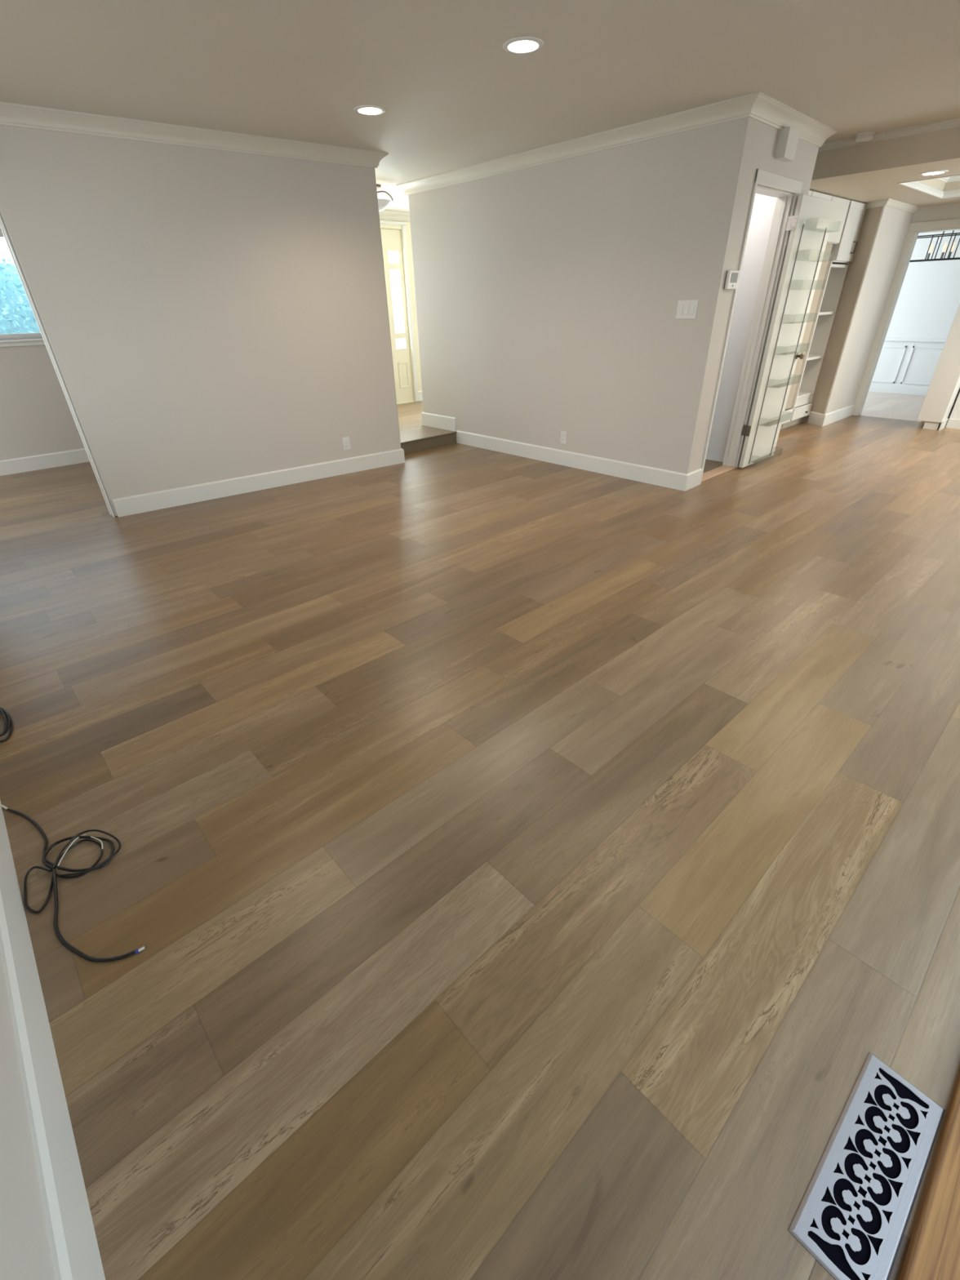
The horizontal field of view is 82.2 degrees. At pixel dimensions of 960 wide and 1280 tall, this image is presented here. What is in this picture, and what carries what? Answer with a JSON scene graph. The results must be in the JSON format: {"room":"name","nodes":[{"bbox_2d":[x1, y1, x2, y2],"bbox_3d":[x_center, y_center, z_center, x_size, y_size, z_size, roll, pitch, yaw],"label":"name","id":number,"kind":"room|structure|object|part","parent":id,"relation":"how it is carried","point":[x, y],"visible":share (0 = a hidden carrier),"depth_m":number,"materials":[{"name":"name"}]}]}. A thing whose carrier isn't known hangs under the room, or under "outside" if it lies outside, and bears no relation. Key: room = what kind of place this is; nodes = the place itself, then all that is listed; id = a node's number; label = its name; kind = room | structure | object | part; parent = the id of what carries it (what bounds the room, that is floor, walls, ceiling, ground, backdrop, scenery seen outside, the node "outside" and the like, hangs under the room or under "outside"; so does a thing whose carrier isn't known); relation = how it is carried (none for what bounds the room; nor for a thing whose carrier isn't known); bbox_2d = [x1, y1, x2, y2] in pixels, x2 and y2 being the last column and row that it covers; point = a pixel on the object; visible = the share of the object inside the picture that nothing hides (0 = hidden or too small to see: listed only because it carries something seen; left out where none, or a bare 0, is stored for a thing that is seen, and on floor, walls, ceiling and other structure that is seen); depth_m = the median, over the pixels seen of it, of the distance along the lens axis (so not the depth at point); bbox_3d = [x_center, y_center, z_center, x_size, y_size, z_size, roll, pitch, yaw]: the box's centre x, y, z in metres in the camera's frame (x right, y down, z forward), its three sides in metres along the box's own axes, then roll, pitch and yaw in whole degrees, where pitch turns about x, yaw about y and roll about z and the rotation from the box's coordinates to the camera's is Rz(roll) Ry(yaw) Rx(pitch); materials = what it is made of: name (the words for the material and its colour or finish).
{"room":"empty living room","nodes":[
{"label":"empty living room","id":0,"kind":"room"},
{"bbox_2d":[0,948,56,1279],"bbox_3d":[-1.945,-0.609,1.404,0.122,2.440,5.730,-26,39,-35],"label":"wall","id":1,"kind":"structure","parent":0,"point":[25,1251],"depth_m":0.86,"materials":[{"name":"paint"}]},
{"bbox_2d":[0,800,105,1279],"bbox_3d":[-1.819,0.363,1.989,0.015,0.165,5.580,-26,39,-35],"label":"baseboard","id":2,"kind":"structure","parent":1,"relation":"attached to","point":[75,1252],"depth_m":1.05,"materials":[{"name":"white paint"}]},
{"bbox_2d":[0,227,84,460],"bbox_3d":[-5.443,-2.499,4.638,5.100,2.440,0.120,-26,39,-35],"label":"wall","id":3,"kind":"structure","parent":0,"point":[36,417],"depth_m":5.57,"materials":[{"name":"paint"}]},
{"bbox_2d":[0,230,44,346],"bbox_3d":[-4.994,-3.033,4.768,2.260,0.925,0.145,-26,39,-35],"label":"window","id":4,"kind":"structure","parent":3,"relation":"in","point":[32,339],"depth_m":5.36,"materials":[{"name":"white paint"}]},
{"bbox_3d":[-4.968,-2.667,4.970,2.260,0.020,0.095,-26,39,-35],"label":"sill","id":5,"kind":"part","parent":4,"relation":"part of","materials":[{"name":"white paint"}]},
{"bbox_2d":[0,448,89,475],"bbox_3d":[-5.409,-1.475,5.167,5.000,0.140,0.015,-26,39,-35],"label":"baseboard","id":6,"kind":"structure","parent":3,"relation":"attached to","point":[16,465],"depth_m":5.79,"materials":[{"name":"white paint"}]},
{"bbox_2d":[0,124,400,516],"bbox_3d":[-1.922,-2.473,4.449,2.644,2.440,0.119,-22,37,-30],"label":"wall","id":7,"kind":"structure","parent":0,"point":[206,315],"depth_m":4.21,"materials":[{"name":"paint"}]},
{"bbox_2d":[0,215,115,517],"bbox_3d":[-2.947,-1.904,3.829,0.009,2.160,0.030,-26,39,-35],"label":"trim","id":8,"kind":"structure","parent":7,"relation":"attached to","point":[1,220],"depth_m":3.79,"materials":[{"name":"white paint"}]},
{"bbox_2d":[0,102,388,168],"bbox_3d":[-3.020,-3.683,4.220,3.765,0.089,2.650,-26,39,-35],"label":"trim","id":9,"kind":"structure","parent":7,"relation":"attached to","point":[11,114],"depth_m":3.67,"materials":[{"name":"beige paint"}]},
{"bbox_2d":[111,448,404,516],"bbox_3d":[-1.851,-1.480,5.027,2.618,0.140,0.318,-26,39,-35],"label":"baseboard","id":10,"kind":"structure","parent":7,"relation":"attached to","point":[138,504],"depth_m":4.88,"materials":[{"name":"white paint"}]},
{"bbox_2d":[342,436,351,450],"bbox_3d":[-1.278,-1.881,5.265,0.072,0.116,0.010,-22,37,-30],"label":"wall outlet","id":11,"kind":"object","parent":7,"relation":"attached to","point":[346,443],"visible":1,"depth_m":5.26,"materials":[{"name":"white plastic"}]},
{"bbox_2d":[379,218,422,404],"bbox_3d":[-1.262,-4.526,7.778,3.885,2.440,0.120,-26,39,-35],"label":"wall","id":12,"kind":"structure","parent":0,"point":[408,225],"depth_m":7.79,"materials":[{"name":"beige paint"}]},
{"bbox_2d":[378,209,409,221],"bbox_3d":[-1.213,-5.496,7.108,3.665,0.089,0.077,-26,39,-35],"label":"trim","id":13,"kind":"structure","parent":12,"relation":"attached to","point":[385,214],"depth_m":7.18,"materials":[{"name":"beige paint"}]},
{"bbox_2d":[380,228,413,404],"bbox_3d":[-1.629,-4.311,7.496,1.555,2.133,0.062,-26,39,-35],"label":"door","id":14,"kind":"structure","parent":12,"relation":"in","point":[390,238],"depth_m":7.86,"materials":[{"name":"beige paint"}]},
{"bbox_3d":[-1.135,-3.950,8.196,0.175,0.355,0.014,-26,39,-35],"label":"raised panel","id":15,"kind":"part","parent":14,"relation":"part of","materials":[{"name":"beige paint"}]},
{"bbox_2d":[379,220,418,401],"bbox_3d":[-1.595,-4.317,7.430,1.735,2.210,0.028,-26,39,-35],"label":"trim","id":16,"kind":"structure","parent":12,"relation":"attached to","point":[403,224],"depth_m":7.76,"materials":[{"name":"white paint"}]},
{"bbox_2d":[417,391,422,400],"bbox_3d":[-0.394,-4.026,8.889,1.510,0.140,0.015,-26,39,-35],"label":"baseboard","id":17,"kind":"structure","parent":12,"relation":"attached to","point":[420,398],"depth_m":8.47,"materials":[{"name":"white paint"}]},
{"bbox_2d":[396,400,454,442],"bbox_3d":[-0.607,-3.061,7.454,4.165,0.001,2.267,-26,39,-35],"label":"floor","id":18,"kind":"structure","parent":0,"point":[410,420],"depth_m":6.82,"materials":[{"name":"brown wood"}]},
{"bbox_2d":[421,412,456,431],"bbox_3d":[0.482,-3.096,7.322,2.686,0.150,0.618,-26,39,-35],"label":"baseboard","id":19,"kind":"structure","parent":18,"relation":"on","point":[434,420],"depth_m":6.55,"materials":[{"name":"white paint"}]},
{"bbox_2d":[0,415,959,1279],"bbox_3d":[-0.125,-1.236,4.690,12.060,0.001,7.950,-26,39,-35],"label":"floor","id":20,"kind":"structure","parent":0,"point":[526,868],"depth_m":1.66,"materials":[{"name":"brown wood"}]},
{"bbox_2d":[0,706,13,742],"bbox_3d":[-1.914,0.327,2.181,0.090,0.030,0.279,-26,39,-35],"label":"coiled cable","id":21,"kind":"object","parent":20,"relation":"on","point":[6,725],"visible":1,"depth_m":2.17,"materials":[{"name":"black plastic"}]},
{"bbox_2d":[0,804,147,962],"bbox_3d":[-1.207,0.653,1.623,0.261,0.028,0.858,-26,39,-35],"label":"cable","id":22,"kind":"object","parent":20,"relation":"on","point":[52,867],"visible":1,"depth_m":1.59,"materials":[{"name":"black plastic"}]},
{"bbox_2d":[400,433,456,453],"bbox_3d":[-0.798,-2.126,6.055,1.405,0.124,0.042,-26,39,-35],"label":"step riser","id":23,"kind":"object","parent":20,"relation":"on","point":[428,443],"depth_m":6.21,"materials":[{"name":"wood"}]},
{"bbox_2d":[780,408,793,429],"bbox_3d":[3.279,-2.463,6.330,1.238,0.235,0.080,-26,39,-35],"label":"base cabinet","id":24,"kind":"object","parent":20,"relation":"on","point":[788,414],"visible":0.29,"depth_m":6.56,"materials":[{"name":"white paint"}]},
{"bbox_2d":[781,260,848,429],"bbox_3d":[3.785,-3.488,6.580,0.618,1.700,0.545,-26,39,-35],"label":"bookcase","id":25,"kind":"object","parent":20,"relation":"on","point":[835,274],"visible":0.48,"depth_m":6.54,"materials":[{"name":"white paint"}]},
{"bbox_3d":[3.969,-2.818,6.793,0.550,0.137,0.022,-26,39,-35],"label":"drawer","id":26,"kind":"part","parent":25,"relation":"part of","materials":[{"name":"white paint"}]},
{"bbox_3d":[3.969,-2.944,6.767,0.533,0.100,0.020,-26,39,-35],"label":"panel","id":27,"kind":"part","parent":25,"relation":"part of","materials":[{"name":"white paint"}]},
{"bbox_3d":[3.824,-3.076,6.868,0.494,0.028,0.458,-26,39,-35],"label":"shelf","id":28,"kind":"part","parent":25,"relation":"part of","materials":[{"name":"white paint"}]},
{"bbox_3d":[3.815,-3.424,6.655,0.494,0.028,0.458,-26,39,-35],"label":"shelf","id":29,"kind":"part","parent":25,"relation":"part of","materials":[{"name":"white paint"}]},
{"bbox_3d":[3.805,-3.812,6.418,0.494,0.028,0.458,-26,39,-35],"label":"shelf","id":30,"kind":"part","parent":25,"relation":"part of","materials":[{"name":"white paint"}]},
{"bbox_3d":[3.796,-4.194,6.184,0.494,0.028,0.458,-26,39,-35],"label":"shelf","id":31,"kind":"part","parent":25,"relation":"part of","materials":[{"name":"white paint"}]},
{"bbox_2d":[788,1052,945,1279],"bbox_3d":[0.732,0.981,1.026,0.400,0.005,0.134,-26,39,-34],"label":"floor vent","id":32,"kind":"object","parent":20,"relation":"in","point":[852,1216],"visible":1,"depth_m":1.01,"materials":[{"name":"white metal"}]},
{"bbox_2d":[817,117,959,151],"bbox_3d":[3.587,-3.585,3.744,0.030,0.045,3.430,-26,39,-35],"label":"trim","id":33,"kind":"structure","parent":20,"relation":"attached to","point":[950,123],"depth_m":4.14,"materials":[{"name":"paint"}]},
{"bbox_2d":[898,1073,959,1279],"bbox_3d":[1.338,0.777,1.318,3.500,0.022,0.147,-26,39,-35],"label":"threshold","id":34,"kind":"object","parent":20,"relation":"on","point":[933,1253],"depth_m":0.95,"materials":[{"name":"brown wood"}]},
{"bbox_2d":[916,304,959,430],"bbox_3d":[5.463,-3.537,6.102,0.460,2.210,0.257,-26,39,-35],"label":"wall","id":35,"kind":"structure","parent":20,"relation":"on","point":[944,390],"depth_m":6.31,"materials":[{"name":"white paint"}]},
{"bbox_2d":[0,0,959,212],"bbox_3d":[0.772,-3.824,4.093,15.000,0.120,8.400,-26,39,-35],"label":"ceiling","id":36,"kind":"structure","parent":0,"point":[449,91],"depth_m":2.83,"materials":[{"name":"paint"}]},
{"bbox_2d":[353,105,385,115],"bbox_3d":[-0.691,-3.317,3.445,0.198,0.006,0.198,-26,39,-35],"label":"recessed light","id":37,"kind":"object","parent":36,"relation":"in","point":[362,109],"visible":1,"depth_m":3.43,"materials":[{"name":"white plastic"}]},
{"bbox_2d":[376,183,393,211],"bbox_3d":[-1.079,-4.530,5.645,0.372,0.215,0.376,-26,39,-35],"label":"ceiling lamp","id":38,"kind":"object","parent":36,"relation":"attached to","point":[383,204],"visible":0.38,"depth_m":5.61,"materials":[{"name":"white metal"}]},
{"bbox_3d":[-0.981,-4.561,5.653,0.179,0.093,0.014,-8,32,-11],"label":"arm","id":39,"kind":"part","parent":38,"relation":"part of","materials":[{"name":"brown metal"}]},
{"bbox_3d":[-1.076,-4.474,5.678,0.372,0.085,0.372,-26,39,-35],"label":"lamp shade","id":40,"kind":"part","parent":38,"relation":"part of","materials":[{"name":"white glass"}]},
{"bbox_2d":[502,36,543,53],"bbox_3d":[0.207,-2.841,2.630,0.198,0.006,0.198,-26,39,-35],"label":"recessed light","id":41,"kind":"object","parent":36,"relation":"in","point":[520,45],"visible":1,"depth_m":2.62,"materials":[{"name":"white plastic"}]},
{"bbox_2d":[854,131,875,143],"bbox_3d":[2.967,-3.874,4.244,0.132,0.048,0.132,-26,39,-35],"label":"smoke detector","id":42,"kind":"object","parent":36,"relation":"attached to","point":[864,137],"visible":1,"depth_m":4.21,"materials":[{"name":"white plastic"}]},
{"bbox_2d":[909,230,959,262],"bbox_3d":[5.975,-5.248,6.990,0.293,0.700,1.251,-26,39,-35],"label":"linear chandelier","id":43,"kind":"object","parent":36,"relation":"hanging from","point":[931,247],"visible":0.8,"depth_m":7.10,"materials":[{"name":"black metal"}]},
{"bbox_2d":[926,243,933,259],"bbox_3d":[5.893,-5.088,7.200,0.040,0.180,0.040,-26,39,-35],"label":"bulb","id":44,"kind":"object","parent":43,"relation":"attached to","point":[931,246],"depth_m":7.19,"materials":[{"name":"black"}]},
{"bbox_2d":[939,242,946,258],"bbox_3d":[5.994,-5.032,7.104,0.040,0.180,0.040,-26,39,-35],"label":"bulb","id":45,"kind":"object","parent":43,"relation":"attached to","point":[944,247],"depth_m":7.10,"materials":[{"name":"black"}]},
{"bbox_3d":[5.975,-5.252,6.987,0.012,0.690,0.112,-26,39,-35],"label":"stem","id":46,"kind":"part","parent":43,"relation":"part of","materials":[{"name":"black metal"}]},
{"bbox_2d":[948,242,955,257],"bbox_3d":[6.048,-5.003,7.053,0.040,0.180,0.040,-26,39,-35],"label":"bulb","id":47,"kind":"object","parent":43,"relation":"attached to","point":[953,247],"depth_m":7.04,"materials":[{"name":"black"}]},
{"bbox_2d":[408,116,747,473],"bbox_3d":[0.537,-2.971,5.162,0.120,2.440,3.505,-27,40,-36],"label":"wall","id":48,"kind":"structure","parent":0,"point":[548,295],"depth_m":4.73,"materials":[{"name":"paint"}]},
{"bbox_2d":[400,431,456,444],"bbox_3d":[-0.787,-2.168,6.013,1.405,0.016,0.029,-26,39,-35],"label":"trim","id":49,"kind":"structure","parent":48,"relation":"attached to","point":[455,432],"depth_m":6.16,"materials":[{"name":"wood"}]},
{"bbox_2d":[560,431,566,444],"bbox_3d":[0.812,-1.971,5.352,0.010,0.116,0.072,-27,40,-36],"label":"wall outlet","id":50,"kind":"object","parent":48,"relation":"attached to","point":[563,433],"visible":1,"depth_m":5.35,"materials":[{"name":"white plastic"}]},
{"bbox_2d":[456,430,702,491],"bbox_3d":[0.821,-1.896,5.596,0.261,0.140,2.906,-27,40,-36],"label":"baseboard","id":51,"kind":"structure","parent":48,"relation":"attached to","point":[651,475],"depth_m":5.25,"materials":[{"name":"white paint"}]},
{"bbox_2d":[395,91,836,195],"bbox_3d":[1.399,-4.414,5.231,2.750,0.089,3.664,-26,39,-35],"label":"trim","id":52,"kind":"structure","parent":48,"relation":"attached to","point":[758,106],"depth_m":3.94,"materials":[{"name":"beige paint"}]},
{"bbox_2d":[675,299,698,319],"bbox_3d":[1.547,-2.473,4.113,0.012,0.122,0.164,-27,40,-35],"label":"light switch","id":53,"kind":"object","parent":48,"relation":"attached to","point":[686,308],"visible":1,"depth_m":4.11,"materials":[{"name":"white plastic"}]},
{"bbox_2d":[702,459,723,473],"bbox_3d":[1.731,-1.737,5.429,1.000,0.004,1.050,-26,39,-35],"label":"floor","id":54,"kind":"structure","parent":0,"point":[709,464],"depth_m":5.34,"materials":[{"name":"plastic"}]},
{"bbox_2d":[706,193,777,461],"bbox_3d":[1.379,-3.404,5.833,0.155,2.440,3.240,-26,39,-35],"label":"wall","id":55,"kind":"structure","parent":0,"point":[763,208],"depth_m":4.86,"materials":[{"name":"white paint"}]},
{"bbox_2d":[705,457,723,462],"bbox_3d":[2.088,-1.931,5.719,0.012,0.008,1.020,-26,39,-35],"label":"trim","id":56,"kind":"structure","parent":55,"relation":"attached to","point":[706,458],"depth_m":5.47,"materials":[{"name":"white paint"}]},
{"bbox_2d":[686,116,818,473],"bbox_3d":[2.117,-2.572,4.444,1.260,2.440,0.164,-26,39,-35],"label":"wall","id":57,"kind":"structure","parent":0,"point":[761,140],"depth_m":4.00,"materials":[{"name":"paint"}]},
{"bbox_2d":[701,465,736,481],"bbox_3d":[2.144,-1.535,5.074,0.713,0.012,0.120,-26,39,-35],"label":"threshold","id":58,"kind":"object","parent":57,"relation":"attached to","point":[713,473],"depth_m":5.10,"materials":[{"name":"brown wood"}]},
{"bbox_2d":[723,270,739,289],"bbox_3d":[1.812,-2.592,3.958,0.150,0.116,0.036,-26,39,-35],"label":"thermostat","id":59,"kind":"object","parent":57,"relation":"attached to","point":[731,278],"visible":1,"depth_m":3.94,"materials":[{"name":"grey plastic"}]},
{"bbox_2d":[699,168,799,484],"bbox_3d":[2.181,-2.423,4.499,0.819,2.126,0.022,-28,40,-36],"label":"trim","id":60,"kind":"structure","parent":57,"relation":"attached to","point":[796,195],"depth_m":4.44,"materials":[{"name":"white paint"}]},
{"bbox_2d":[722,185,794,466],"bbox_3d":[2.115,-2.409,4.551,0.716,2.050,0.135,-26,39,-35],"label":"trim","id":61,"kind":"structure","parent":57,"relation":"attached to","point":[784,200],"depth_m":4.63,"materials":[{"name":"white paint"}]},
{"bbox_2d":[755,168,803,194],"bbox_3d":[2.161,-3.296,3.962,0.819,0.076,0.017,-28,40,-36],"label":"trim","id":62,"kind":"structure","parent":57,"relation":"attached to","point":[765,178],"depth_m":3.93,"materials":[{"name":"white paint"}]},
{"bbox_2d":[774,126,799,161],"bbox_3d":[2.125,-3.425,3.804,0.166,0.158,0.068,-26,39,-35],"label":"door chime","id":63,"kind":"object","parent":57,"relation":"attached to","point":[788,136],"visible":1,"depth_m":3.77,"materials":[{"name":"white paint"}]},
{"bbox_2d":[738,194,836,467],"bbox_3d":[2.690,-2.616,4.862,0.692,2.026,0.159,-26,39,-35],"label":"pantry door","id":64,"kind":"structure","parent":57,"relation":"in","point":[816,214],"depth_m":4.73,"materials":[{"name":"white paint"}]},
{"bbox_2d":[748,223,826,464],"bbox_3d":[2.754,-2.545,4.864,0.487,1.868,0.100,-26,39,-35],"label":"rack","id":65,"kind":"object","parent":64,"relation":"attached to","point":[803,224],"visible":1,"depth_m":4.83,"materials":[{"name":"silver metal"}]},
{"bbox_3d":[2.950,-2.615,5.064,0.056,0.056,0.062,-26,39,-35],"label":"door knob","id":66,"kind":"part","parent":64,"relation":"part of","materials":[{"name":"grey metal"}]},
{"bbox_2d":[785,243,832,409],"bbox_3d":[3.303,-3.279,5.894,1.175,1.610,0.020,-26,39,-35],"label":"panel","id":67,"kind":"object","parent":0,"point":[828,246],"visible":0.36,"depth_m":6.12,"materials":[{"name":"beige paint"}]},
{"bbox_2d":[808,190,849,244],"bbox_3d":[3.074,-4.141,5.420,1.470,0.365,0.472,-26,39,-35],"label":"upper cabinet","id":68,"kind":"object","parent":67,"relation":"attached to","point":[842,206],"visible":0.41,"depth_m":5.56,"materials":[{"name":"white paint"}]},
{"bbox_3d":[3.226,-4.057,5.276,0.482,0.354,0.021,-26,39,-35],"label":"door","id":69,"kind":"part","parent":68,"relation":"part of","materials":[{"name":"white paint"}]},
{"bbox_3d":[3.587,-4.237,5.555,0.482,0.354,0.021,-26,39,-35],"label":"door","id":70,"kind":"part","parent":68,"relation":"part of","materials":[{"name":"white paint"}]},
{"bbox_2d":[802,205,883,422],"bbox_3d":[4.078,-3.895,6.525,0.315,2.440,0.729,-26,39,-35],"label":"wall","id":71,"kind":"structure","parent":0,"point":[856,268],"depth_m":6.30,"materials":[{"name":"beige paint"}]},
{"bbox_2d":[828,200,866,263],"bbox_3d":[3.829,-4.435,6.018,0.498,0.520,0.515,-26,39,-35],"label":"upper cabinet","id":72,"kind":"object","parent":71,"relation":"attached to","point":[843,251],"visible":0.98,"depth_m":5.87,"materials":[{"name":"white paint"}]},
{"bbox_2d":[823,205,914,413],"bbox_3d":[4.554,-3.914,6.536,1.046,2.440,0.145,-26,39,-35],"label":"wall","id":73,"kind":"structure","parent":0,"point":[894,224],"depth_m":6.43,"materials":[{"name":"paint"}]},
{"bbox_2d":[807,404,853,426],"bbox_3d":[4.527,-2.926,7.127,1.009,0.140,0.228,-26,39,-35],"label":"baseboard","id":74,"kind":"structure","parent":73,"relation":"attached to","point":[815,418],"depth_m":6.93,"materials":[{"name":"white paint"}]},
{"bbox_2d":[864,198,919,213],"bbox_3d":[4.484,-4.742,6.032,1.117,0.050,0.295,-26,39,-35],"label":"trim","id":75,"kind":"structure","parent":73,"relation":"attached to","point":[890,202],"depth_m":5.83,"materials":[{"name":"beige paint"}]},
{"bbox_2d":[808,126,959,207],"bbox_3d":[4.610,-4.089,4.696,2.930,0.225,3.630,-26,39,-35],"label":"ceiling","id":76,"kind":"structure","parent":0,"point":[868,172],"depth_m":4.43,"materials":[{"name":"beige paint"}]},
{"bbox_2d":[897,174,959,198],"bbox_3d":[4.980,-3.957,4.470,1.480,0.229,2.285,-26,39,-35],"label":"trim","id":77,"kind":"structure","parent":76,"relation":"attached to","point":[917,185],"depth_m":5.44,"materials":[{"name":"white paint"}]},
{"bbox_2d":[918,169,948,175],"bbox_3d":[3.670,-3.779,4.451,0.198,0.006,0.198,-26,39,-35],"label":"recessed light","id":78,"kind":"object","parent":76,"relation":"in","point":[940,171],"visible":1,"depth_m":4.43,"materials":[{"name":"white plastic"}]},
{"bbox_2d":[858,391,925,421],"bbox_3d":[6.073,-3.421,8.005,2.440,0.001,4.500,-26,39,-35],"label":"floor","id":79,"kind":"structure","parent":0,"point":[883,405],"depth_m":7.94,"materials":[{"name":"white tile"}]},
{"bbox_2d":[871,230,959,386],"bbox_3d":[6.982,-4.935,8.103,0.120,2.440,4.720,-26,39,-35],"label":"wall","id":80,"kind":"structure","parent":0,"point":[928,302],"depth_m":8.32,"materials":[{"name":"white paint"}]},
{"bbox_2d":[868,337,946,395],"bbox_3d":[6.952,-4.200,8.485,0.030,0.790,4.500,-26,39,-35],"label":"trim","id":81,"kind":"structure","parent":80,"relation":"attached to","point":[878,388],"depth_m":8.73,"materials":[{"name":"white paint"}]},
{"bbox_2d":[911,203,959,222],"bbox_3d":[5.949,-3.598,5.961,0.120,2.440,3.300,-26,39,-35],"label":"wall","id":82,"kind":"structure","parent":0,"point":[947,211],"depth_m":6.16,"materials":[{"name":"white paint"}]},
{"bbox_2d":[851,218,959,422],"bbox_3d":[5.281,-3.758,6.601,0.018,2.075,0.898,-26,39,-35],"label":"trim","id":83,"kind":"structure","parent":82,"relation":"attached to","point":[953,223],"depth_m":6.62,"materials":[{"name":"white paint"}]},
{"bbox_2d":[949,392,959,419],"bbox_3d":[6.253,-3.199,5.517,0.230,2.210,1.790,-26,39,-35],"label":"wall","id":84,"kind":"structure","parent":0,"point":[955,415],"depth_m":6.47,"materials":[{"name":"white paint"}]},
{"bbox_2d":[945,418,959,429],"bbox_3d":[6.186,-2.255,5.998,0.015,0.100,1.790,-26,39,-35],"label":"baseboard","id":85,"kind":"structure","parent":84,"relation":"attached to","point":[952,424],"depth_m":6.52,"materials":[{"name":"white paint"}]},
{"label":"outside","id":86,"kind":"structure","parent":0,"visible":0},
{"bbox_3d":[-1.816,-1.931,6.377,22.000,0.100,28.000,-26,39,-35],"label":"ground","id":87,"kind":"structure","parent":86,"visible":0},
{"bbox_2d":[0,256,39,333],"bbox_3d":[-6.098,-3.028,6.112,4.800,2.233,0.927,-26,39,-35],"label":"hedge","id":88,"kind":"object","parent":87,"relation":"on","point":[16,315],"visible":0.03,"depth_m":6.36,"materials":[{"name":"teal plant"}]}
]}

